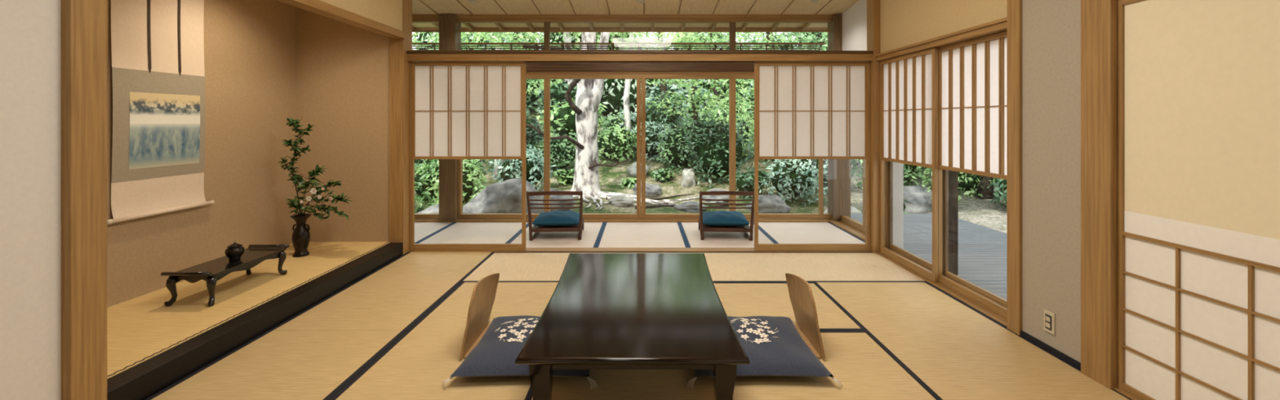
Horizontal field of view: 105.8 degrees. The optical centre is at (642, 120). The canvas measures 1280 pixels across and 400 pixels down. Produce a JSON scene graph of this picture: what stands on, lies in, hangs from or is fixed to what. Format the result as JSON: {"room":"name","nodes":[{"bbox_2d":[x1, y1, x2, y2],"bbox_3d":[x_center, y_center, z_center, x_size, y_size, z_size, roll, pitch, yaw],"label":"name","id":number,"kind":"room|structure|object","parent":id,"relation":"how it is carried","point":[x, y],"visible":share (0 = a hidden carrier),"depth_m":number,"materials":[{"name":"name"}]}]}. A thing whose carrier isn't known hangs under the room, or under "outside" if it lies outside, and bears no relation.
{"room":"traditional dwelling","nodes":[
{"label":"traditional dwelling","id":0,"kind":"room"},
{"bbox_2d":[106,0,295,307],"bbox_3d":[-3.440,-0.185,3.370,0.120,3.030,2.940,0,0,0],"label":"wall","id":1,"kind":"structure","parent":0,"point":[250,45],"depth_m":3.98,"materials":[{"name":"paint"}]},
{"bbox_2d":[106,0,215,225],"bbox_3d":[-3.352,-0.254,3.397,0.040,1.808,0.755,0,0,0],"label":"scroll","id":2,"kind":"object","parent":1,"relation":"attached to","point":[157,46],"visible":0.97,"depth_m":3.36,"materials":[{"name":"paper"}]},
{"bbox_2d":[0,0,402,399],"bbox_3d":[-2.395,-0.385,1.750,0.130,3.430,5.900,0,0,0],"label":"wall","id":3,"kind":"structure","parent":0,"point":[30,30],"depth_m":1.87,"materials":[{"name":"white paint"}]},
{"bbox_2d":[61,0,106,399],"bbox_3d":[-2.390,-0.245,2.033,0.140,3.150,0.135,0,0,0],"label":"wooden post","id":4,"kind":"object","parent":3,"relation":"attached to","point":[83,22],"depth_m":2.01,"materials":[{"name":"brown wood"}]},
{"bbox_2d":[106,242,402,399],"bbox_3d":[-2.389,1.256,3.400,0.127,0.148,2.600,0,0,0],"label":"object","id":5,"kind":"structure","parent":3,"relation":"attached to","point":[146,379],"depth_m":2.77,"materials":[{"name":"paint"}]},
{"bbox_2d":[276,0,405,39],"bbox_3d":[-2.360,-0.828,3.400,0.120,0.065,2.600,0,0,0],"label":"lintel","id":6,"kind":"object","parent":3,"relation":"attached to","point":[317,6],"visible":1,"depth_m":3.79,"materials":[{"name":"brown wood"}]},
{"bbox_2d":[389,0,412,254],"bbox_3d":[-2.390,-0.105,4.790,0.140,2.870,0.180,0,0,0],"label":"trim","id":7,"kind":"structure","parent":3,"relation":"attached to","point":[399,66],"depth_m":4.70,"materials":[{"name":"brown wood"}]},
{"bbox_2d":[408,247,871,252],"bbox_3d":[-0.025,1.311,4.865,4.590,0.038,0.130,0,0,0],"label":"sill","id":8,"kind":"structure","parent":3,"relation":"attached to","point":[527,249],"depth_m":4.80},
{"bbox_2d":[409,62,525,250],"bbox_3d":[-1.742,0.353,4.832,1.153,1.876,0.030,0,0,0],"label":"screen","id":9,"kind":"object","parent":8,"relation":"on","point":[459,110],"visible":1,"depth_m":4.83,"materials":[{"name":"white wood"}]},
{"bbox_2d":[754,62,870,250],"bbox_3d":[1.693,0.353,4.832,1.150,1.876,0.030,0,0,0],"label":"screen","id":10,"kind":"object","parent":8,"relation":"on","point":[803,110],"visible":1,"depth_m":4.83,"materials":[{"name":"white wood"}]},
{"bbox_2d":[106,241,389,378],"bbox_3d":[-2.916,1.253,3.370,0.928,0.154,2.700,0,0,0],"label":"floor","id":11,"kind":"structure","parent":0,"point":[141,328],"depth_m":3.13,"materials":[{"name":"wicker"}]},
{"bbox_2d":[160,241,288,306],"bbox_3d":[-2.885,1.020,3.400,0.308,0.328,0.704,0,0,0],"label":"display table","id":12,"kind":"object","parent":11,"relation":"on","point":[211,271],"depth_m":3.31,"materials":[{"name":"wood"}]},
{"bbox_2d":[278,117,352,257],"bbox_3d":[-2.838,0.572,4.215,0.805,1.215,0.274,0,0,15],"label":"flower vase","id":13,"kind":"object","parent":11,"relation":"on","point":[300,237],"visible":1,"depth_m":4.21,"materials":[{"name":"green plant"}]},
{"bbox_2d":[295,6,389,241],"bbox_3d":[-2.920,-0.135,4.790,0.920,2.930,0.140,0,0,0],"label":"wall","id":14,"kind":"structure","parent":0,"point":[342,69],"depth_m":4.72,"materials":[{"name":"paint"}]},
{"bbox_2d":[412,0,858,18],"bbox_3d":[-0.475,-1.772,2.550,6.450,0.936,7.700,0,0,0],"label":"ceiling","id":15,"kind":"structure","parent":0,"point":[421,9],"depth_m":6.00,"materials":[{"name":"brown wood"}]},
{"bbox_2d":[412,22,827,30],"bbox_3d":[0.600,-1.465,6.845,9.200,0.250,0.930,0,0,0],"label":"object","id":16,"kind":"object","parent":15,"relation":"attached to","point":[415,26],"visible":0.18,"depth_m":7.24,"materials":[{"name":"brown wood"}]},
{"bbox_2d":[842,0,866,50],"bbox_3d":[2.585,-1.060,5.555,0.070,0.880,1.250,0,0,0],"label":"wall","id":17,"kind":"structure","parent":0,"point":[855,18],"depth_m":5.78,"materials":[{"name":"white paint"}]},
{"bbox_2d":[827,14,850,220],"bbox_3d":[2.550,-0.045,6.280,0.220,2.630,0.200,0,0,0],"label":"trim","id":18,"kind":"structure","parent":17,"relation":"attached to","point":[838,170],"depth_m":6.18,"materials":[{"name":"brown wood"}]},
{"bbox_2d":[841,159,865,232],"bbox_3d":[2.570,0.330,5.555,0.060,1.900,1.250,0,0,0],"label":"window frame","id":19,"kind":"structure","parent":17,"relation":"in","point":[860,226],"depth_m":5.57,"materials":[{"name":"brown wood"}]},
{"bbox_2d":[893,162,903,248],"bbox_3d":[2.530,-0.085,4.895,0.180,2.830,0.070,0,0,0],"label":"wall","id":20,"kind":"structure","parent":0,"point":[898,168],"depth_m":4.86,"materials":[{"name":"white paint"}]},
{"bbox_2d":[830,220,865,241],"bbox_3d":[2.500,1.305,5.565,0.200,0.050,1.270,0,0,0],"label":"sill","id":21,"kind":"structure","parent":20,"relation":"attached to","point":[840,224],"depth_m":5.73,"materials":[{"name":"brown wood"}]},
{"bbox_2d":[866,0,888,253],"bbox_3d":[2.355,-0.105,4.830,0.170,2.870,0.140,0,0,0],"label":"trim","id":22,"kind":"structure","parent":20,"relation":"attached to","point":[873,6],"depth_m":4.76,"materials":[{"name":"brown wood"}]},
{"bbox_2d":[850,213,1007,300],"bbox_3d":[3.580,1.445,3.024,1.840,0.110,8.448,0,0,0],"label":"wooden deck","id":23,"kind":"object","parent":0,"point":[982,250],"visible":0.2,"depth_m":5.27,"materials":[{"name":"grey wood"}]},
{"bbox_2d":[948,170,958,275],"bbox_3d":[2.770,0.035,4.420,0.140,2.710,0.140,0,0,0],"label":"post","id":24,"kind":"object","parent":23,"relation":"on","point":[953,175],"visible":0.23,"depth_m":4.35,"materials":[{"name":"brown wood"}]},
{"bbox_2d":[876,252,1007,326],"bbox_3d":[2.370,1.311,3.895,0.140,0.038,1.730,0,0,0],"label":"sill","id":25,"kind":"structure","parent":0,"point":[993,315],"depth_m":3.56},
{"bbox_2d":[880,47,937,282],"bbox_3d":[2.345,0.353,4.308,0.030,1.876,0.895,0,0,0],"label":"screen","id":26,"kind":"object","parent":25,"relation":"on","point":[908,83],"visible":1,"depth_m":4.22,"materials":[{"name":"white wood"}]},
{"bbox_2d":[937,31,1007,319],"bbox_3d":[2.380,0.353,3.467,0.030,1.876,0.865,0,0,0],"label":"screen","id":27,"kind":"object","parent":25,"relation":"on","point":[972,74],"visible":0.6,"depth_m":3.48,"materials":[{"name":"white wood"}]},
{"bbox_2d":[880,0,1007,53],"bbox_3d":[2.390,-1.185,3.895,0.100,1.070,1.730,0,0,0],"label":"wall","id":28,"kind":"structure","parent":0,"point":[904,23],"depth_m":3.96,"materials":[{"name":"beige paint"}]},
{"bbox_2d":[406,50,873,62],"bbox_3d":[-0.025,-0.632,4.843,4.590,0.115,0.175,0,0,0],"label":"lintel","id":29,"kind":"object","parent":28,"relation":"attached to","point":[526,56],"visible":0.92,"depth_m":4.77,"materials":[{"name":"wood"}]},
{"bbox_2d":[875,17,1007,61],"bbox_3d":[2.363,-0.619,3.895,0.155,0.062,1.730,0,0,0],"label":"lintel","id":30,"kind":"object","parent":28,"relation":"attached to","point":[1000,25],"depth_m":3.61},
{"bbox_2d":[1022,0,1080,362],"bbox_3d":[2.370,-0.235,2.715,0.140,3.130,0.430,0,0,0],"label":"wall","id":31,"kind":"structure","parent":0,"point":[1051,28],"depth_m":2.72,"materials":[{"name":"grey paint"}]},
{"bbox_2d":[888,161,1007,307],"bbox_3d":[2.426,0.353,3.897,0.023,1.876,1.725,0,0,0],"label":"window","id":32,"kind":"structure","parent":31,"relation":"in","point":[891,246],"depth_m":3.88,"materials":[{"name":"brown wood"}]},
{"bbox_2d":[1007,0,1022,335],"bbox_3d":[2.360,-0.195,2.980,0.160,3.050,0.100,0,0,0],"label":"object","id":33,"kind":"structure","parent":31,"relation":"attached to","point":[1014,7],"depth_m":2.97,"materials":[{"name":"brown wood"}]},
{"bbox_2d":[1044,309,1055,335],"bbox_3d":[2.293,1.135,2.730,0.014,0.120,0.070,0,0,0],"label":"wall outlet","id":34,"kind":"object","parent":31,"relation":"attached to","point":[1049,317],"visible":1,"depth_m":2.72,"materials":[{"name":"plastic"}]},
{"bbox_2d":[1020,330,1080,369],"bbox_3d":[2.294,1.285,2.715,0.012,0.030,0.430,0,0,0],"label":"baseboard","id":35,"kind":"structure","parent":31,"relation":"attached to","point":[1026,335],"depth_m":2.71,"materials":[{"name":"wood"}]},
{"bbox_2d":[1080,0,1118,389],"bbox_3d":[2.351,-0.235,2.420,0.178,3.130,0.160,0,0,0],"label":"wooden post","id":36,"kind":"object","parent":31,"relation":"attached to","point":[1099,18],"depth_m":2.39,"materials":[{"name":"brown wood"}]},
{"bbox_3d":[-0.580,1.405,2.580,6.040,0.150,7.560,0,0,0],"label":"floor","id":37,"kind":"structure","parent":0,"visible":0},
{"bbox_2d":[144,330,406,399],"bbox_3d":[-1.890,1.315,2.100,0.857,0.031,1.797,0,0,0],"label":"mat","id":38,"kind":"object","parent":37,"relation":"on","point":[273,365],"visible":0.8,"depth_m":2.55,"materials":[{"name":"wicker"}]},
{"bbox_2d":[268,252,494,330],"bbox_3d":[-1.890,1.315,3.900,0.857,0.031,1.797,0,0,0],"label":"mat","id":39,"kind":"object","parent":37,"relation":"on","point":[397,295],"visible":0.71,"depth_m":3.61,"materials":[{"name":"wicker"}]},
{"bbox_2d":[414,222,454,243],"bbox_3d":[-2.875,1.315,5.565,0.947,0.031,1.267,0,0,0],"label":"mat","id":40,"kind":"object","parent":37,"relation":"on","point":[423,230],"visible":0.14,"depth_m":5.86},
{"bbox_2d":[329,282,557,399],"bbox_3d":[-0.990,1.315,3.000,0.937,0.031,1.797,0,0,0],"label":"mat","id":41,"kind":"object","parent":37,"relation":"on","point":[416,365],"visible":0.48,"depth_m":2.65,"materials":[{"name":"wicker"}]},
{"bbox_2d":[459,273,499,359],"bbox_3d":[-0.786,1.119,2.840,0.403,0.360,0.450,0,0,0],"label":"chair","id":42,"kind":"object","parent":41,"relation":"on","point":[483,295],"visible":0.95,"depth_m":2.85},
{"bbox_2d":[441,315,597,389],"bbox_3d":[-0.600,1.234,2.710,0.761,0.122,0.753,0,0,0],"label":"floor cushion","id":43,"kind":"object","parent":41,"relation":"on","point":[496,353],"visible":0.6,"depth_m":2.49,"materials":[{"name":"blue fabric"}]},
{"bbox_2d":[417,222,528,243],"bbox_3d":[-1.915,1.315,5.565,0.967,0.031,1.267,0,0,0],"label":"mat","id":44,"kind":"object","parent":37,"relation":"on","point":[457,232],"visible":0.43,"depth_m":5.61,"materials":[{"name":"wicker"}]},
{"bbox_2d":[508,222,604,247],"bbox_3d":[-0.955,1.315,5.565,0.947,0.031,1.267,0,0,0],"label":"mat","id":45,"kind":"object","parent":37,"relation":"on","point":[592,231],"visible":0.57,"depth_m":5.33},
{"bbox_2d":[525,191,583,240],"bbox_3d":[-0.949,1.023,5.458,0.610,0.549,0.642,0,0,0],"label":"chair","id":46,"kind":"object","parent":45,"relation":"on","point":[556,220],"visible":1,"depth_m":5.27,"materials":[{"name":"brown wood"}]},
{"bbox_2d":[461,252,684,282],"bbox_3d":[-0.520,1.315,4.350,1.877,0.031,0.897,0,0,0],"label":"mat","id":47,"kind":"object","parent":37,"relation":"on","point":[512,267],"visible":0.36,"depth_m":4.29,"materials":[{"name":"wicker"}]},
{"bbox_2d":[414,218,833,222],"bbox_3d":[-0.475,1.300,6.300,6.050,0.060,0.200,0,0,0],"label":"sill","id":48,"kind":"structure","parent":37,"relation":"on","point":[415,220],"depth_m":6.20,"materials":[{"name":"brown wood"}]},
{"bbox_2d":[439,14,461,220],"bbox_3d":[-2.495,-0.045,6.280,0.210,2.630,0.200,0,0,0],"label":"post","id":49,"kind":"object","parent":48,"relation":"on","point":[450,39],"depth_m":6.18,"materials":[{"name":"brown wood"}]},
{"bbox_2d":[412,18,831,218],"bbox_3d":[-0.525,-0.045,6.295,5.950,2.630,0.130,0,0,0],"label":"window","id":50,"kind":"structure","parent":48,"relation":"on","point":[545,71],"depth_m":6.26,"materials":[{"name":"brown wood"}]},
{"bbox_2d":[595,222,688,247],"bbox_3d":[-0.005,1.315,5.565,0.947,0.031,1.267,0,0,0],"label":"mat","id":51,"kind":"object","parent":37,"relation":"on","point":[613,234],"visible":0.79,"depth_m":5.49,"materials":[{"name":"wicker"}]},
{"bbox_2d":[679,222,775,247],"bbox_3d":[0.945,1.315,5.565,0.947,0.031,1.267,0,0,0],"label":"mat","id":52,"kind":"object","parent":37,"relation":"on","point":[691,231],"visible":0.48,"depth_m":5.33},
{"bbox_2d":[698,191,754,240],"bbox_3d":[0.919,1.023,5.458,0.610,0.549,0.642,0,0,0],"label":"chair","id":53,"kind":"object","parent":52,"relation":"on","point":[719,220],"visible":0.98,"depth_m":5.28,"materials":[{"name":"brown wood"}]},
{"bbox_2d":[531,330,935,399],"bbox_3d":[0.425,1.315,2.550,1.887,0.031,0.897,0,0,0],"label":"mat","id":54,"kind":"object","parent":37,"relation":"on","point":[864,371],"visible":0.35,"depth_m":2.40,"materials":[{"name":"wicker"}]},
{"bbox_2d":[686,315,842,389],"bbox_3d":[0.595,1.234,2.710,0.761,0.121,0.753,0,0,0],"label":"floor cushion","id":55,"kind":"object","parent":54,"relation":"on","point":[773,346],"visible":0.7,"depth_m":2.52,"materials":[{"name":"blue fabric"}]},
{"bbox_2d":[785,273,825,359],"bbox_3d":[0.786,1.119,2.840,0.403,0.360,0.450,0,0,0],"label":"chair","id":56,"kind":"object","parent":54,"relation":"on","point":[801,295],"visible":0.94,"depth_m":2.85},
{"bbox_2d":[713,282,862,330],"bbox_3d":[0.425,1.315,3.450,1.887,0.031,0.897,0,0,0],"label":"mat","id":57,"kind":"object","parent":37,"relation":"on","point":[737,299],"visible":0.26,"depth_m":3.43,"materials":[{"name":"wicker"}]},
{"bbox_2d":[684,252,927,282],"bbox_3d":[1.360,1.315,4.350,1.877,0.031,0.897,0,0,0],"label":"mat","id":58,"kind":"object","parent":37,"relation":"on","point":[723,267],"visible":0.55,"depth_m":4.29,"materials":[{"name":"wicker"}]},
{"bbox_2d":[753,222,865,243],"bbox_3d":[1.910,1.315,5.565,0.977,0.031,1.267,0,0,0],"label":"mat","id":59,"kind":"object","parent":37,"relation":"on","point":[779,232],"visible":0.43,"depth_m":5.61,"materials":[{"name":"wicker"}]},
{"bbox_2d":[813,282,1131,399],"bbox_3d":[1.835,1.315,3.000,0.927,0.031,1.797,0,0,0],"label":"mat","id":60,"kind":"object","parent":37,"relation":"on","point":[953,349],"visible":0.85,"depth_m":2.79,"materials":[{"name":"wicker"}]},
{"bbox_2d":[1114,387,1137,399],"bbox_3d":[2.360,1.311,1.420,0.160,0.038,1.840,0,0,0],"label":"sill","id":61,"kind":"structure","parent":37,"relation":"on","point":[1117,389],"depth_m":2.29,"materials":[{"name":"brown wood"}]},
{"bbox_2d":[1118,0,1279,399],"bbox_3d":[2.310,0.353,1.879,0.028,1.876,0.918,0,0,0],"label":"sliding door","id":62,"kind":"structure","parent":61,"relation":"on","point":[1199,80],"depth_m":2.00,"materials":[{"name":"paper"}]},
{"bbox_3d":[0.425,1.315,1.650,1.887,0.031,0.897,0,0,0],"label":"mat","id":63,"kind":"object","parent":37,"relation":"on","visible":0},
{"bbox_2d":[515,253,750,399],"bbox_3d":[-0.040,1.124,2.705,0.972,0.350,1.550,0,0,0],"label":"table","id":64,"kind":"object","parent":63,"relation":"on","point":[604,311],"visible":1,"depth_m":2.28,"materials":[{"name":"black wood"}]},
{"label":"outside","id":65,"kind":"structure","parent":0,"visible":0},
{"bbox_2d":[412,42,826,50],"bbox_3d":[-0.450,-0.858,6.630,5.900,0.415,0.060,0,0,0],"label":"screen","id":66,"kind":"object","parent":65,"point":[413,43],"visible":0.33,"depth_m":6.61,"materials":[{"name":"brown wood"}]},
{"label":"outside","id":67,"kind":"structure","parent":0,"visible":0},
{"bbox_2d":[414,106,1007,233],"bbox_3d":[3.000,-0.548,10.000,34.000,4.590,28.000,0,0,0],"label":"ground","id":68,"kind":"structure","parent":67,"point":[983,212],"depth_m":10.19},
{"bbox_2d":[414,159,488,212],"bbox_3d":[-3.624,1.242,8.896,1.602,1.345,1.339,0,0,0],"label":"shrub","id":69,"kind":"object","parent":68,"relation":"on","point":[426,179],"visible":0.41,"depth_m":8.57,"materials":[{"name":"green plant"}]},
{"bbox_2d":[414,159,492,194],"bbox_3d":[-4.088,0.979,10.224,1.827,1.652,1.426,0,0,0],"label":"shrub","id":70,"kind":"object","parent":68,"relation":"on","point":[417,162],"visible":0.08,"depth_m":9.96,"materials":[{"name":"green plant"}]},
{"bbox_2d":[412,31,562,181],"bbox_3d":[-3.743,-0.616,10.721,4.028,4.181,2.509,0,0,0],"label":"tree","id":71,"kind":"object","parent":68,"relation":"on","point":[463,34],"visible":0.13,"depth_m":10.88,"materials":[{"name":"green plant"}]},
{"bbox_2d":[462,177,543,213],"bbox_3d":[-2.360,1.452,8.367,1.556,0.878,0.822,0,0,0],"label":"boulder","id":72,"kind":"object","parent":68,"relation":"on","point":[504,197],"visible":0.45,"depth_m":8.07,"materials":[{"name":"stone"}]},
{"bbox_2d":[489,105,543,164],"bbox_3d":[-3.213,0.517,12.188,1.807,1.822,1.627,0,0,0],"label":"shrub","id":73,"kind":"object","parent":68,"relation":"on","point":[531,135],"visible":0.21,"depth_m":11.85,"materials":[{"name":"green plant"}]},
{"bbox_2d":[483,144,558,191],"bbox_3d":[-2.610,1.105,10.233,1.484,1.238,1.254,0,0,31],"label":"shrub","id":74,"kind":"object","parent":68,"relation":"on","point":[509,169],"visible":0.62,"depth_m":9.90,"materials":[{"name":"green plant"}]},
{"bbox_2d":[525,48,564,115],"bbox_3d":[-3.728,-1.382,17.846,2.651,2.680,2.758,0,0,32],"label":"shrub","id":75,"kind":"object","parent":68,"relation":"on","point":[532,97],"visible":0.19,"depth_m":17.20,"materials":[{"name":"green plant"}]},
{"bbox_2d":[468,31,629,198],"bbox_3d":[-1.252,-1.006,10.254,4.628,5.285,2.433,0,0,0],"label":"tree","id":76,"kind":"object","parent":68,"relation":"on","point":[589,91],"visible":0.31,"depth_m":9.80,"materials":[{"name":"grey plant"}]},
{"bbox_2d":[528,128,576,171],"bbox_3d":[-2.143,0.800,11.973,1.514,1.223,1.230,0,0,0],"label":"shrub","id":77,"kind":"object","parent":68,"relation":"on","point":[562,152],"visible":0.57,"depth_m":11.67,"materials":[{"name":"green plant"}]},
{"bbox_2d":[542,187,574,211],"bbox_3d":[-1.637,1.487,8.696,0.870,0.544,0.664,0,0,0],"label":"boulder","id":78,"kind":"object","parent":68,"relation":"on","point":[552,197],"visible":0.18,"depth_m":8.53,"materials":[{"name":"stone"}]},
{"bbox_2d":[539,31,582,49],"bbox_3d":[-3.264,-2.882,20.087,3.350,5.028,2.867,0,0,0],"label":"shrub","id":79,"kind":"object","parent":68,"relation":"on","point":[560,37],"visible":0.1,"depth_m":19.19,"materials":[{"name":"green plant"}]},
{"bbox_2d":[552,168,574,185],"bbox_3d":[-1.710,1.299,11.011,0.638,0.475,0.593,0,0,0],"label":"shrub","id":80,"kind":"object","parent":68,"relation":"on","point":[565,177],"visible":0.77,"depth_m":10.88,"materials":[{"name":"green plant"}]},
{"bbox_2d":[528,80,604,124],"bbox_3d":[-2.412,-0.473,16.146,2.698,1.863,2.117,0,0,0],"label":"shrub","id":81,"kind":"object","parent":68,"relation":"on","point":[557,92],"visible":0.27,"depth_m":15.50,"materials":[{"name":"green plant"}]},
{"bbox_2d":[524,31,615,90],"bbox_3d":[-2.282,-2.367,16.489,4.108,4.933,2.406,0,0,25],"label":"tree","id":82,"kind":"object","parent":68,"relation":"on","point":[566,35],"visible":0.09,"depth_m":16.56,"materials":[{"name":"green plant"}]},
{"bbox_2d":[536,97,606,143],"bbox_3d":[-2.029,0.152,14.267,2.233,1.754,1.833,0,0,0],"label":"shrub","id":83,"kind":"object","parent":68,"relation":"on","point":[562,120],"visible":0.44,"depth_m":13.81,"materials":[{"name":"green plant"}]},
{"bbox_2d":[597,124,636,164],"bbox_3d":[-0.741,0.633,12.414,1.285,1.117,1.204,0,0,40],"label":"shrub","id":84,"kind":"object","parent":68,"relation":"on","point":[612,145],"visible":0.91,"depth_m":12.17,"materials":[{"name":"green plant"}]},
{"bbox_2d":[598,111,636,139],"bbox_3d":[-0.600,0.309,13.780,1.338,1.163,1.090,0,0,0],"label":"shrub","id":85,"kind":"object","parent":68,"relation":"on","point":[616,121],"visible":0.28,"depth_m":13.62,"materials":[{"name":"green plant"}]},
{"bbox_2d":[608,194,635,207],"bbox_3d":[-0.397,1.530,9.308,0.498,0.225,0.391,0,0,9],"label":"boulder","id":86,"kind":"object","parent":68,"relation":"on","point":[620,200],"visible":0.94,"depth_m":9.17,"materials":[{"name":"stone"}]},
{"bbox_2d":[597,79,654,121],"bbox_3d":[-0.791,-0.698,16.391,2.648,2.362,2.146,0,0,0],"label":"shrub","id":87,"kind":"object","parent":68,"relation":"on","point":[612,96],"visible":0.32,"depth_m":15.85,"materials":[{"name":"green plant"}]},
{"bbox_2d":[622,31,634,130],"bbox_3d":[-0.321,-1.365,13.224,2.888,4.551,2.184,0,0,0],"label":"tree","id":88,"kind":"object","parent":68,"relation":"on","point":[627,84],"visible":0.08,"depth_m":13.33,"materials":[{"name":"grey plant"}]},
{"bbox_2d":[632,182,662,197],"bbox_3d":[0.112,1.473,10.321,0.601,0.334,0.511,0,0,23],"label":"boulder","id":89,"kind":"object","parent":68,"relation":"on","point":[651,190],"visible":0.62,"depth_m":10.12,"materials":[{"name":"stone"}]},
{"bbox_2d":[627,116,674,161],"bbox_3d":[0.185,0.535,12.760,1.527,1.286,1.264,0,0,0],"label":"shrub","id":90,"kind":"object","parent":68,"relation":"on","point":[652,141],"visible":0.45,"depth_m":12.52,"materials":[{"name":"green plant"}]},
{"bbox_2d":[572,191,746,209],"bbox_3d":[0.309,1.545,9.492,3.747,0.220,1.317,0,0,-4],"label":"tree roots","id":91,"kind":"object","parent":68,"relation":"on","point":[606,195],"visible":0.62,"depth_m":9.52,"materials":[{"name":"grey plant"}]},
{"bbox_2d":[634,89,688,131],"bbox_3d":[0.537,0.086,13.752,1.663,1.925,1.387,0,0,0],"label":"shrub","id":92,"kind":"object","parent":68,"relation":"on","point":[652,115],"visible":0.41,"depth_m":13.48,"materials":[{"name":"green plant"}]},
{"bbox_2d":[650,166,675,182],"bbox_3d":[0.477,1.267,11.419,0.606,0.378,0.601,0,0,0],"label":"shrub","id":93,"kind":"object","parent":68,"relation":"on","point":[663,174],"visible":0.99,"depth_m":11.28,"materials":[{"name":"green plant"}]},
{"bbox_2d":[656,117,699,173],"bbox_3d":[1.024,0.654,12.032,1.386,1.489,1.295,0,0,0],"label":"shrub","id":94,"kind":"object","parent":68,"relation":"on","point":[671,153],"visible":0.52,"depth_m":11.77,"materials":[{"name":"green plant"}]},
{"bbox_2d":[645,80,715,122],"bbox_3d":[1.211,-0.541,16.561,2.556,1.631,2.226,0,0,0],"label":"shrub","id":95,"kind":"object","parent":68,"relation":"on","point":[673,89],"visible":0.29,"depth_m":15.97,"materials":[{"name":"green plant"}]},
{"bbox_2d":[680,168,696,187],"bbox_3d":[1.048,1.329,11.000,0.334,0.504,0.441,0,0,0],"label":"boulder","id":96,"kind":"object","parent":68,"relation":"on","point":[688,180],"visible":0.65,"depth_m":10.87,"materials":[{"name":"stone"}]},
{"bbox_2d":[673,200,707,212],"bbox_3d":[0.900,1.599,9.010,0.652,0.220,0.394,0,0,0],"label":"boulder","id":97,"kind":"object","parent":68,"relation":"on","point":[691,206],"visible":0.8,"depth_m":8.86,"materials":[{"name":"stone"}]},
{"bbox_2d":[597,31,791,175],"bbox_3d":[1.045,-0.519,10.593,4.288,3.824,2.960,0,0,6],"label":"tree","id":98,"kind":"object","parent":68,"relation":"on","point":[692,98],"visible":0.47,"depth_m":10.46,"materials":[{"name":"green plant"}]},
{"bbox_2d":[671,79,726,111],"bbox_3d":[2.033,-1.054,17.558,2.792,2.000,2.582,0,0,0],"label":"shrub","id":99,"kind":"object","parent":68,"relation":"on","point":[708,85],"visible":0.06,"depth_m":17.10,"materials":[{"name":"green plant"}]},
{"bbox_2d":[671,31,751,110],"bbox_3d":[2.911,-2.327,16.369,3.950,4.964,2.475,0,0,28],"label":"tree","id":100,"kind":"object","parent":68,"relation":"on","point":[715,91],"visible":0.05,"depth_m":16.53,"materials":[{"name":"green plant"}]},
{"bbox_2d":[677,103,754,187],"bbox_3d":[1.738,0.634,10.997,1.859,2.051,1.402,0,0,0],"label":"shrub","id":101,"kind":"object","parent":68,"relation":"on","point":[709,144],"visible":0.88,"depth_m":10.74,"materials":[{"name":"green plant"}]},
{"bbox_2d":[700,102,754,155],"bbox_3d":[2.244,0.359,12.809,1.832,1.798,1.455,0,0,-12],"label":"shrub","id":102,"kind":"object","parent":68,"relation":"on","point":[746,128],"visible":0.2,"depth_m":12.43,"materials":[{"name":"green plant"}]},
{"bbox_2d":[711,87,754,118],"bbox_3d":[3.499,-0.478,16.730,2.333,1.410,2.205,0,0,38],"label":"shrub","id":103,"kind":"object","parent":68,"relation":"on","point":[741,94],"visible":0.18,"depth_m":16.03,"materials":[{"name":"green plant"}]},
{"bbox_2d":[718,79,754,97],"bbox_3d":[3.773,-1.123,17.686,2.994,2.223,2.400,0,0,0],"label":"shrub","id":104,"kind":"object","parent":68,"relation":"on","point":[737,82],"visible":0.08,"depth_m":17.02,"materials":[{"name":"green plant"}]},
{"bbox_2d":[735,165,771,199],"bbox_3d":[2.228,1.298,9.909,0.842,0.757,0.827,0,0,0],"label":"shrub","id":105,"kind":"object","parent":68,"relation":"on","point":[745,181],"visible":0.52,"depth_m":9.71,"materials":[{"name":"green plant"}]},
{"bbox_2d":[720,31,813,49],"bbox_3d":[4.678,-2.367,16.415,3.971,4.982,2.688,0,0,0],"label":"tree","id":106,"kind":"object","parent":68,"relation":"on","point":[768,33],"visible":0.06,"depth_m":16.31,"materials":[{"name":"green plant"}]},
{"bbox_2d":[746,195,791,213],"bbox_3d":[2.281,1.543,8.882,0.787,0.368,0.667,0,0,-20],"label":"boulder","id":107,"kind":"object","parent":68,"relation":"on","point":[766,203],"visible":0.66,"depth_m":8.66,"materials":[{"name":"stone"}]},
{"bbox_2d":[738,31,827,50],"bbox_3d":[3.795,-0.500,10.217,3.794,4.046,2.298,0,0,12],"label":"tree","id":108,"kind":"object","parent":68,"relation":"on","point":[811,37],"visible":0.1,"depth_m":9.93,"materials":[{"name":"green plant"}]},
{"bbox_2d":[758,159,827,206],"bbox_3d":[3.022,1.069,9.624,1.512,1.246,1.277,0,0,0],"label":"shrub","id":109,"kind":"object","parent":68,"relation":"on","point":[797,178],"visible":0.82,"depth_m":9.31,"materials":[{"name":"green plant"}]},
{"bbox_2d":[850,159,931,189],"bbox_3d":[5.261,0.900,10.163,1.778,1.729,1.535,0,0,0],"label":"shrub","id":110,"kind":"object","parent":68,"relation":"on","point":[909,171],"visible":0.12,"depth_m":9.88,"materials":[{"name":"green plant"}]},
{"bbox_2d":[903,186,932,213],"bbox_3d":[4.906,1.469,8.887,0.944,0.556,0.794,0,0,0],"label":"boulder","id":111,"kind":"object","parent":68,"relation":"on","point":[919,200],"visible":0.5,"depth_m":8.61,"materials":[{"name":"stone"}]},
{"bbox_2d":[915,167,998,197],"bbox_3d":[6.441,0.974,9.598,1.891,1.446,1.561,0,0,0],"label":"shrub","id":112,"kind":"object","parent":68,"relation":"on","point":[968,183],"visible":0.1,"depth_m":9.27,"materials":[{"name":"green plant"}]},
{"bbox_2d":[976,175,994,199],"bbox_3d":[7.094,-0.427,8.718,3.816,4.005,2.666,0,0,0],"label":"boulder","id":113,"kind":"object","parent":68,"relation":"on","point":[987,193],"visible":0.02,"depth_m":9.10,"materials":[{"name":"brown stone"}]},
{"bbox_2d":[987,178,1007,208],"bbox_3d":[6.624,1.298,8.336,1.190,0.774,0.982,0,0,0],"label":"shrub","id":114,"kind":"object","parent":68,"relation":"on","point":[1001,186],"visible":0.16,"depth_m":8.43,"materials":[{"name":"green plant"}]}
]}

